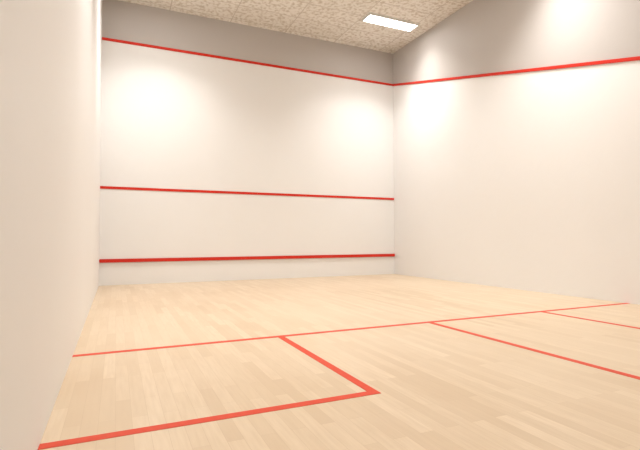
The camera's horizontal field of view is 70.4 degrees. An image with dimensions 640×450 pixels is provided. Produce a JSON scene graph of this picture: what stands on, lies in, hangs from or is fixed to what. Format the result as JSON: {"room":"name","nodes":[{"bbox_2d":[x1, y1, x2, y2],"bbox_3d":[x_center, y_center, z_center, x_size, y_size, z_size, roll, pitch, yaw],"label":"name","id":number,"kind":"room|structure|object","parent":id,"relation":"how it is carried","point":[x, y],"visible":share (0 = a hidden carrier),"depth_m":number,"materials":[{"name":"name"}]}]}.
{"room":"squash court","nodes":[
{"label":"squash court","id":0,"kind":"room"},
{"bbox_2d":[0,0,101,449],"bbox_3d":[-2.100,-1.704,3.908,0.100,5.360,9.750,1,-2,-24],"label":"wall","id":1,"kind":"structure","parent":0,"point":[51,50],"depth_m":1.93,"materials":[{"name":"paint"}]},
{"bbox_2d":[99,0,394,285],"bbox_3d":[-1.152,-1.533,9.729,6.400,5.360,0.100,1,-2,-24],"label":"wall","id":2,"kind":"structure","parent":0,"point":[170,119],"depth_m":9.42,"materials":[{"name":"paint"}]},
{"bbox_2d":[99,254,394,262],"bbox_3d":[-1.121,0.692,9.604,6.398,0.066,0.030,1,-2,-24],"label":"strip","id":3,"kind":"object","parent":2,"relation":"attached to","point":[353,255],"visible":1,"depth_m":9.35,"materials":[{"name":"red paint"}]},
{"bbox_2d":[100,186,393,199],"bbox_3d":[-1.128,-0.660,9.654,6.398,0.050,0.008,1,-2,-24],"label":"service line","id":4,"kind":"object","parent":2,"relation":"attached to","point":[101,187],"visible":1,"depth_m":9.37,"materials":[{"name":"red paint"}]},
{"bbox_2d":[119,0,472,53],"bbox_3d":[0.859,-4.400,5.320,6.400,0.100,9.750,1,-2,-24],"label":"ceiling","id":5,"kind":"structure","parent":0,"point":[337,21],"depth_m":9.12,"materials":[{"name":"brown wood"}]},
{"bbox_2d":[362,12,418,31],"bbox_3d":[1.466,-4.204,9.408,1.180,0.050,0.320,1,-2,-24],"label":"ceiling light","id":6,"kind":"object","parent":5,"relation":"attached to","point":[374,18],"depth_m":9.39,"materials":[{"name":"white plastic"}]},
{"bbox_2d":[39,274,639,449],"bbox_3d":[0.871,1.058,5.157,6.400,0.100,9.750,1,-2,-24],"label":"floor","id":7,"kind":"structure","parent":0,"point":[439,387],"depth_m":2.96,"materials":[{"name":"brown wood"}]},
{"bbox_2d":[38,337,379,449],"bbox_3d":[-0.729,0.943,2.898,1.627,0.002,1.589,1,-2,-24],"label":"box","id":8,"kind":"object","parent":7,"relation":"on","point":[369,390],"visible":1,"depth_m":2.22,"materials":[{"name":"red paint"}]},
{"bbox_2d":[72,303,629,356],"bbox_3d":[1.110,0.991,4.625,6.398,0.002,0.056,1,-2,-24],"label":"short line","id":9,"kind":"object","parent":7,"relation":"on","point":[619,303],"visible":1,"depth_m":4.08,"materials":[{"name":"red paint"}]},
{"bbox_2d":[431,322,639,379],"bbox_3d":[1.994,0.930,2.657,0.056,0.002,4.260,1,-2,-24],"label":"half court line","id":10,"kind":"object","parent":7,"relation":"on","point":[471,333],"visible":1,"depth_m":3.35,"materials":[{"name":"red paint"}]},
{"bbox_2d":[543,312,639,328],"bbox_3d":[3.623,0.992,4.851,1.627,0.002,1.589,1,-2,-24],"label":"box","id":11,"kind":"object","parent":7,"relation":"on","point":[543,312],"visible":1,"depth_m":4.69,"materials":[{"name":"red paint"}]},
{"bbox_2d":[393,0,639,304],"bbox_3d":[3.830,-1.638,6.569,0.100,5.360,9.750,1,-2,-24],"label":"wall","id":12,"kind":"structure","parent":0,"point":[528,181],"depth_m":7.47,"materials":[{"name":"paint"}]},
{"bbox_2d":[102,37,639,85],"bbox_3d":[0.863,-2.354,5.260,6.398,2.492,9.748,1,-2,-24],"label":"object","id":13,"kind":"structure","parent":12,"relation":"attached to","point":[103,38],"depth_m":8.81,"materials":[{"name":"red paint"}]}
]}

